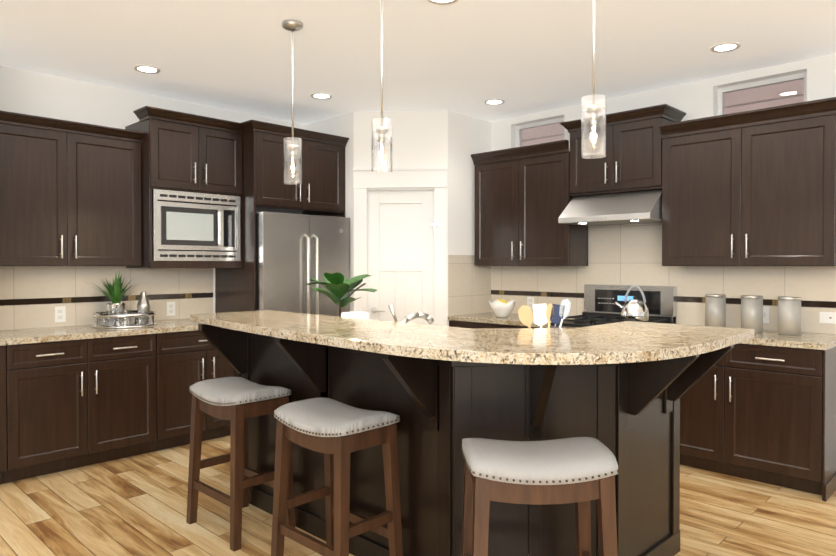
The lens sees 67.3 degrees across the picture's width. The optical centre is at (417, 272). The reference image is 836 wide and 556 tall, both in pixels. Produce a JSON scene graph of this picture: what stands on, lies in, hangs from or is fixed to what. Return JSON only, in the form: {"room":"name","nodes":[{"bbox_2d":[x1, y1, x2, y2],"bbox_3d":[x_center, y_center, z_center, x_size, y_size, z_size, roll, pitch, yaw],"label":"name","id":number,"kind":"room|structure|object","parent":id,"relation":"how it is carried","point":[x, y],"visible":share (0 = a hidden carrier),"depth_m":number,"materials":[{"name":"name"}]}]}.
{"room":"kitchen","nodes":[
{"label":"kitchen","id":0,"kind":"room"},
{"bbox_2d":[0,66,303,312],"bbox_3d":[-1.713,-0.075,5.699,0.150,2.750,4.220,1,1,44],"label":"wall","id":1,"kind":"structure","parent":0,"point":[36,94],"depth_m":4.74,"materials":[{"name":"paint"}]},
{"bbox_2d":[0,118,143,267],"bbox_3d":[-2.554,-0.516,4.480,0.323,0.939,1.024,1,1,44],"label":"upper cabinet","id":2,"kind":"object","parent":1,"relation":"attached to","point":[72,193],"depth_m":4.37,"materials":[{"name":"brown wood"}]},
{"bbox_2d":[0,266,212,329],"bbox_3d":[-2.408,0.173,4.862,0.012,0.444,1.766,1,1,44],"label":"backsplash","id":3,"kind":"structure","parent":1,"relation":"attached to","point":[32,296],"depth_m":4.75,"materials":[{"name":"tile"}]},
{"bbox_2d":[55,306,65,321],"bbox_3d":[-2.634,0.307,4.623,0.006,0.115,0.072,1,1,44],"label":"electrical outlet plate","id":4,"kind":"object","parent":3,"relation":"attached to","point":[60,313],"depth_m":4.62,"materials":[{"name":"white plastic"}]},
{"bbox_2d":[167,302,174,315],"bbox_3d":[-2.054,0.301,5.223,0.006,0.115,0.072,1,1,44],"label":"electrical outlet plate","id":5,"kind":"object","parent":3,"relation":"attached to","point":[170,305],"depth_m":5.22,"materials":[{"name":"white plastic"}]},
{"bbox_2d":[124,106,243,197],"bbox_3d":[-1.880,-0.922,5.069,0.468,0.588,0.760,1,1,44],"label":"upper cabinet","id":6,"kind":"object","parent":1,"relation":"attached to","point":[179,151],"depth_m":4.85,"materials":[{"name":"brown wood"}]},
{"bbox_2d":[152,189,239,260],"bbox_3d":[-1.856,-0.358,5.053,0.438,0.531,0.714,1,1,44],"label":"microwave","id":7,"kind":"object","parent":6,"relation":"in","point":[189,226],"visible":0.98,"depth_m":4.89,"materials":[{"name":"silver metal"}]},
{"bbox_2d":[240,120,347,215],"bbox_3d":[-1.223,-0.883,5.627,0.638,0.679,0.912,1,1,44],"label":"upper cabinet","id":8,"kind":"object","parent":1,"relation":"attached to","point":[321,192],"depth_m":5.35,"materials":[{"name":"brown wood"}]},
{"bbox_2d":[304,112,353,311],"bbox_3d":[-0.816,-0.078,5.980,0.750,2.750,0.100,1,1,44],"label":"wall","id":9,"kind":"structure","parent":0,"point":[342,125],"depth_m":5.73,"materials":[{"name":"paint"}]},
{"bbox_2d":[354,110,447,325],"bbox_3d":[-0.154,-0.075,5.703,0.848,2.750,0.100,0,1,4],"label":"wall","id":10,"kind":"structure","parent":0,"point":[419,138],"depth_m":5.63,"materials":[{"name":"paint"}]},
{"bbox_2d":[353,167,446,325],"bbox_3d":[-0.160,0.180,5.671,0.850,2.240,0.101,0,1,4],"label":"pantry door","id":11,"kind":"structure","parent":10,"relation":"in","point":[400,246],"depth_m":5.67,"materials":[{"name":"white paint"}]},
{"bbox_2d":[0,435,835,555],"bbox_3d":[-0.192,1.404,0.922,9.300,0.100,9.300,1,1,44],"label":"floor","id":12,"kind":"structure","parent":0,"point":[135,505],"depth_m":3.41,"materials":[{"name":"brown wood"}]},
{"bbox_2d":[0,334,159,483],"bbox_3d":[-2.453,0.877,4.382,0.628,0.876,1.001,1,1,44],"label":"base cabinet","id":13,"kind":"object","parent":12,"relation":"on","point":[73,397],"depth_m":4.15,"materials":[{"name":"brown wood"}]},
{"bbox_2d":[0,318,202,345],"bbox_3d":[-2.180,0.417,4.645,0.646,0.038,1.766,1,1,44],"label":"countertop","id":14,"kind":"structure","parent":13,"relation":"on","point":[174,326],"depth_m":4.29,"materials":[{"name":"beige stone"}]},
{"bbox_2d":[92,310,155,328],"bbox_3d":[-2.190,0.343,4.691,0.430,0.107,0.430,1,1,44],"label":"tray","id":15,"kind":"object","parent":14,"relation":"on","point":[109,317],"visible":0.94,"depth_m":4.58,"materials":[{"name":"silver metal"}]},
{"bbox_2d":[92,271,139,323],"bbox_3d":[-2.279,0.186,4.717,0.328,0.396,0.424,1,1,44],"label":"potted plant","id":16,"kind":"object","parent":15,"relation":"on","point":[115,295],"visible":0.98,"depth_m":4.68,"materials":[{"name":"green plant"}]},
{"bbox_2d":[137,291,149,323],"bbox_3d":[-2.078,0.263,4.756,0.088,0.241,0.088,1,1,44],"label":"cocktail shaker","id":17,"kind":"object","parent":15,"relation":"on","point":[143,304],"visible":0.83,"depth_m":4.73,"materials":[{"name":"silver metal"}]},
{"bbox_2d":[160,330,232,449],"bbox_3d":[-1.840,0.870,5.016,0.628,0.876,0.763,1,1,44],"label":"base cabinet","id":18,"kind":"object","parent":12,"relation":"on","point":[188,358],"depth_m":4.68,"materials":[{"name":"brown wood"}]},
{"bbox_2d":[186,377,294,550],"bbox_3d":[-0.932,0.953,3.288,0.491,0.749,0.350,1,1,44],"label":"stool","id":19,"kind":"object","parent":12,"relation":"on","point":[238,402],"visible":1,"depth_m":3.18,"materials":[{"name":"brown wood"}]},
{"bbox_2d":[256,212,349,315],"bbox_3d":[-1.156,0.404,5.577,0.767,1.795,0.900,1,1,44],"label":"fridge","id":20,"kind":"object","parent":12,"relation":"on","point":[295,253],"visible":0.33,"depth_m":5.27,"materials":[{"name":"silver metal"}]},
{"bbox_2d":[271,398,402,555],"bbox_3d":[-0.357,0.959,2.732,0.491,0.749,0.350,1,1,44],"label":"stool","id":21,"kind":"object","parent":12,"relation":"on","point":[336,433],"visible":1,"depth_m":2.66,"materials":[{"name":"brown wood"}]},
{"bbox_2d":[198,330,733,555],"bbox_3d":[0.081,0.804,3.168,2.461,1.048,1.384,1,1,44],"label":"kitchen island","id":22,"kind":"object","parent":12,"relation":"on","point":[619,390],"depth_m":2.67,"materials":[{"name":"brown wood"}]},
{"bbox_2d":[190,310,753,385],"bbox_3d":[0.050,0.263,3.106,2.595,0.036,1.485,1,1,44],"label":"island countertop","id":23,"kind":"structure","parent":22,"relation":"on","point":[594,355],"depth_m":2.51,"materials":[{"name":"beige stone"}]},
{"bbox_2d":[307,272,376,316],"bbox_3d":[-0.443,0.201,3.876,0.466,0.410,0.412,1,1,44],"label":"leaf plant","id":24,"kind":"object","parent":23,"relation":"on","point":[338,286],"visible":0.71,"depth_m":3.81,"materials":[{"name":"green plant"}]},
{"bbox_2d":[341,312,368,318],"bbox_3d":[-0.353,0.317,3.520,0.164,0.185,0.164,1,1,44],"label":"vase","id":25,"kind":"object","parent":23,"relation":"on","point":[362,315],"visible":0.23,"depth_m":3.46,"materials":[{"name":"white ceramic"}]},
{"bbox_2d":[388,304,433,323],"bbox_3d":[-0.033,0.286,3.246,0.083,0.254,0.271,1,1,44],"label":"faucet","id":26,"kind":"object","parent":23,"relation":"on","point":[428,318],"visible":0.46,"depth_m":3.23,"materials":[{"name":"silver metal"}]},
{"bbox_2d":[518,298,570,327],"bbox_3d":[0.592,0.269,2.941,0.175,0.296,0.186,1,1,44],"label":"utensil crock","id":27,"kind":"object","parent":23,"relation":"on","point":[543,314],"visible":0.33,"depth_m":2.94,"materials":[{"name":"white ceramic"}]},
{"bbox_2d":[449,320,515,327],"bbox_3d":[0.865,0.864,5.505,1.030,0.876,0.628,1,1,44],"label":"base cabinet","id":28,"kind":"object","parent":12,"relation":"on","point":[452,323],"depth_m":5.43,"materials":[{"name":"brown wood"}]},
{"bbox_2d":[448,312,573,327],"bbox_3d":[0.859,0.407,5.493,1.031,0.038,0.646,1,1,44],"label":"countertop","id":29,"kind":"structure","parent":28,"relation":"on","point":[488,317],"depth_m":5.37,"materials":[{"name":"beige stone"}]},
{"bbox_2d":[488,299,515,316],"bbox_3d":[0.737,0.310,5.478,0.236,0.155,0.237,1,1,44],"label":"lemon bowl","id":30,"kind":"object","parent":29,"relation":"on","point":[501,308],"visible":1,"depth_m":5.41,"materials":[{"name":"white ceramic"}]},
{"bbox_2d":[461,437,619,555],"bbox_3d":[0.402,0.966,2.165,0.491,0.749,0.350,0,1,-2],"label":"stool","id":31,"kind":"object","parent":12,"relation":"on","point":[580,472],"visible":1,"depth_m":2.02,"materials":[{"name":"brown wood"}]},
{"bbox_2d":[547,284,676,327],"bbox_3d":[1.475,0.707,4.840,0.752,1.205,0.704,1,1,44],"label":"range","id":32,"kind":"object","parent":12,"relation":"on","point":[601,307],"visible":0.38,"depth_m":4.94,"materials":[{"name":"silver metal"}]},
{"bbox_2d":[615,285,648,321],"bbox_3d":[1.569,0.225,4.603,0.242,0.264,0.200,1,1,44],"label":"kettle","id":33,"kind":"object","parent":32,"relation":"on","point":[634,309],"visible":1,"depth_m":4.53,"materials":[{"name":"silver metal"}]},
{"bbox_2d":[680,344,835,501],"bbox_3d":[2.179,0.879,4.235,1.087,0.876,0.628,1,1,44],"label":"base cabinet","id":34,"kind":"object","parent":12,"relation":"on","point":[760,407],"depth_m":3.85,"materials":[{"name":"brown wood"}]},
{"bbox_2d":[682,324,835,351],"bbox_3d":[2.175,0.422,4.221,1.097,0.038,0.646,1,1,44],"label":"countertop","id":35,"kind":"structure","parent":34,"relation":"on","point":[819,342],"depth_m":3.82,"materials":[{"name":"beige stone"}]},
{"bbox_2d":[705,294,725,326],"bbox_3d":[2.124,0.277,4.485,0.135,0.244,0.135,1,1,38],"label":"canister","id":36,"kind":"object","parent":35,"relation":"on","point":[715,304],"depth_m":4.43,"materials":[{"name":"silver metal"}]},
{"bbox_2d":[741,295,762,331],"bbox_3d":[2.286,0.279,4.300,0.135,0.244,0.135,1,1,38],"label":"canister","id":37,"kind":"object","parent":35,"relation":"on","point":[751,305],"depth_m":4.25,"materials":[{"name":"silver glass"}]},
{"bbox_2d":[778,296,801,334],"bbox_3d":[2.434,0.281,4.115,0.135,0.244,0.135,1,1,38],"label":"canister","id":38,"kind":"object","parent":35,"relation":"on","point":[789,315],"depth_m":4.06,"materials":[{"name":"silver glass"}]},
{"bbox_2d":[0,0,835,124],"bbox_3d":[-0.192,-1.446,0.890,9.300,0.100,9.300,1,1,44],"label":"ceiling","id":39,"kind":"structure","parent":0,"point":[518,57],"depth_m":4.01,"materials":[{"name":"paint"}]},
{"bbox_2d":[134,65,160,73],"bbox_3d":[-1.907,-1.431,4.425,0.175,0.007,0.175,0,1,5],"label":"recessed light","id":40,"kind":"object","parent":39,"relation":"in","point":[148,69],"depth_m":4.42,"materials":[{"name":"white"}]},
{"bbox_2d":[282,20,302,184],"bbox_3d":[-0.719,-0.969,3.602,0.120,0.914,0.120,1,1,44],"label":"pendant light","id":41,"kind":"object","parent":39,"relation":"hanging from","point":[292,26],"visible":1,"depth_m":3.59,"materials":[{"name":"clear glass"}]},
{"bbox_2d":[311,93,331,98],"bbox_3d":[-0.787,-1.439,5.123,0.175,0.007,0.175,1,1,38],"label":"recessed light","id":42,"kind":"object","parent":39,"relation":"in","point":[319,95],"depth_m":5.11,"materials":[{"name":"white"}]},
{"bbox_2d":[371,0,391,172],"bbox_3d":[-0.180,-0.963,3.137,0.120,0.914,0.120,1,1,44],"label":"pendant light","id":43,"kind":"object","parent":39,"relation":"hanging from","point":[382,131],"visible":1,"depth_m":3.13,"materials":[{"name":"clear glass"}]},
{"bbox_2d":[428,0,457,4],"bbox_3d":[0.129,-1.418,3.236,0.175,0.007,0.175,0,1,5],"label":"recessed light","id":44,"kind":"object","parent":39,"relation":"in","point":[431,1],"depth_m":3.29,"materials":[{"name":"white"}]},
{"bbox_2d":[484,99,504,104],"bbox_3d":[0.645,-1.441,5.310,0.175,0.007,0.175,1,1,38],"label":"recessed light","id":45,"kind":"object","parent":39,"relation":"in","point":[491,101],"depth_m":5.29,"materials":[{"name":"white"}]},
{"bbox_2d":[581,0,605,158],"bbox_3d":[0.760,-0.959,2.715,0.120,0.914,0.120,1,1,44],"label":"pendant light","id":46,"kind":"object","parent":39,"relation":"hanging from","point":[593,109],"visible":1,"depth_m":2.71,"materials":[{"name":"clear glass"}]},
{"bbox_2d":[710,42,740,52],"bbox_3d":[1.948,-1.426,3.982,0.175,0.007,0.175,1,1,38],"label":"recessed light","id":47,"kind":"object","parent":39,"relation":"in","point":[722,47],"depth_m":3.98,"materials":[{"name":"white"}]},
{"bbox_2d":[448,110,491,325],"bbox_3d":[0.452,-0.077,5.888,0.100,2.750,0.640,1,1,44],"label":"wall","id":48,"kind":"structure","parent":0,"point":[468,136],"depth_m":5.77,"materials":[{"name":"paint"}]},
{"bbox_2d":[408,54,835,249],"bbox_3d":[2.398,-0.062,4.556,7.650,2.750,0.150,1,1,44],"label":"wall","id":49,"kind":"structure","parent":0,"point":[695,100],"depth_m":4.75,"materials":[{"name":"paint"}]},
{"bbox_2d":[473,149,587,265],"bbox_3d":[0.987,-0.529,5.583,0.987,0.940,0.322,1,1,44],"label":"upper cabinet","id":50,"kind":"object","parent":49,"relation":"attached to","point":[520,201],"depth_m":5.41,"materials":[{"name":"brown wood"}]},
{"bbox_2d":[516,117,563,146],"bbox_3d":[1.153,-1.176,5.789,0.568,0.428,0.040,1,1,44],"label":"window","id":51,"kind":"structure","parent":49,"relation":"in","point":[519,132],"depth_m":5.83,"materials":[{"name":"white plastic"}]},
{"bbox_2d":[567,105,682,196],"bbox_3d":[1.618,-0.920,4.969,0.760,0.596,0.322,1,1,44],"label":"upper cabinet","id":52,"kind":"object","parent":49,"relation":"attached to","point":[633,161],"depth_m":4.79,"materials":[{"name":"brown wood"}]},
{"bbox_2d":[558,190,661,225],"bbox_3d":[1.550,-0.501,4.904,0.748,0.232,0.487,1,1,44],"label":"range hood","id":53,"kind":"object","parent":52,"relation":"attached to","point":[640,207],"visible":0.9,"depth_m":4.77,"materials":[{"name":"metal"}]},
{"bbox_2d":[448,223,835,333],"bbox_3d":[1.532,-0.110,4.845,2.898,1.010,0.634,1,1,44],"label":"backsplash","id":54,"kind":"structure","parent":49,"relation":"attached to","point":[626,254],"depth_m":5.03,"materials":[{"name":"tile"}]},
{"bbox_2d":[527,297,533,308],"bbox_3d":[1.031,0.279,5.757,0.072,0.115,0.006,1,1,44],"label":"electrical outlet plate","id":55,"kind":"object","parent":54,"relation":"attached to","point":[530,300],"depth_m":5.75,"materials":[{"name":"white plastic"}]},
{"bbox_2d":[763,306,768,322],"bbox_3d":[2.426,0.295,4.409,0.072,0.115,0.007,1,1,44],"label":"electrical outlet plate","id":56,"kind":"object","parent":54,"relation":"attached to","point":[765,309],"depth_m":4.40,"materials":[{"name":"white plastic"}]},
{"bbox_2d":[819,312,835,323],"bbox_3d":[2.714,0.298,4.131,0.125,0.075,0.007,1,1,44],"label":"electrical outlet plate","id":57,"kind":"object","parent":54,"relation":"attached to","point":[828,317],"depth_m":4.14,"materials":[{"name":"white plastic"}]},
{"bbox_2d":[659,97,835,265],"bbox_3d":[2.280,-0.556,4.333,1.077,1.023,0.322,1,1,44],"label":"upper cabinet","id":58,"kind":"object","parent":49,"relation":"attached to","point":[756,187],"depth_m":4.17,"materials":[{"name":"brown wood"}]},
{"bbox_2d":[717,72,806,115],"bbox_3d":[2.473,-1.162,4.513,0.598,0.428,0.040,1,1,44],"label":"window","id":59,"kind":"structure","parent":49,"relation":"in","point":[757,84],"depth_m":4.51,"materials":[{"name":"white plastic"}]},
{"label":"outside","id":60,"kind":"structure","parent":0,"visible":0},
{"bbox_2d":[522,79,803,145],"bbox_3d":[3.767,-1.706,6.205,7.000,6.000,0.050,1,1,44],"label":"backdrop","id":61,"kind":"structure","parent":60,"point":[793,89],"depth_m":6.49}
]}

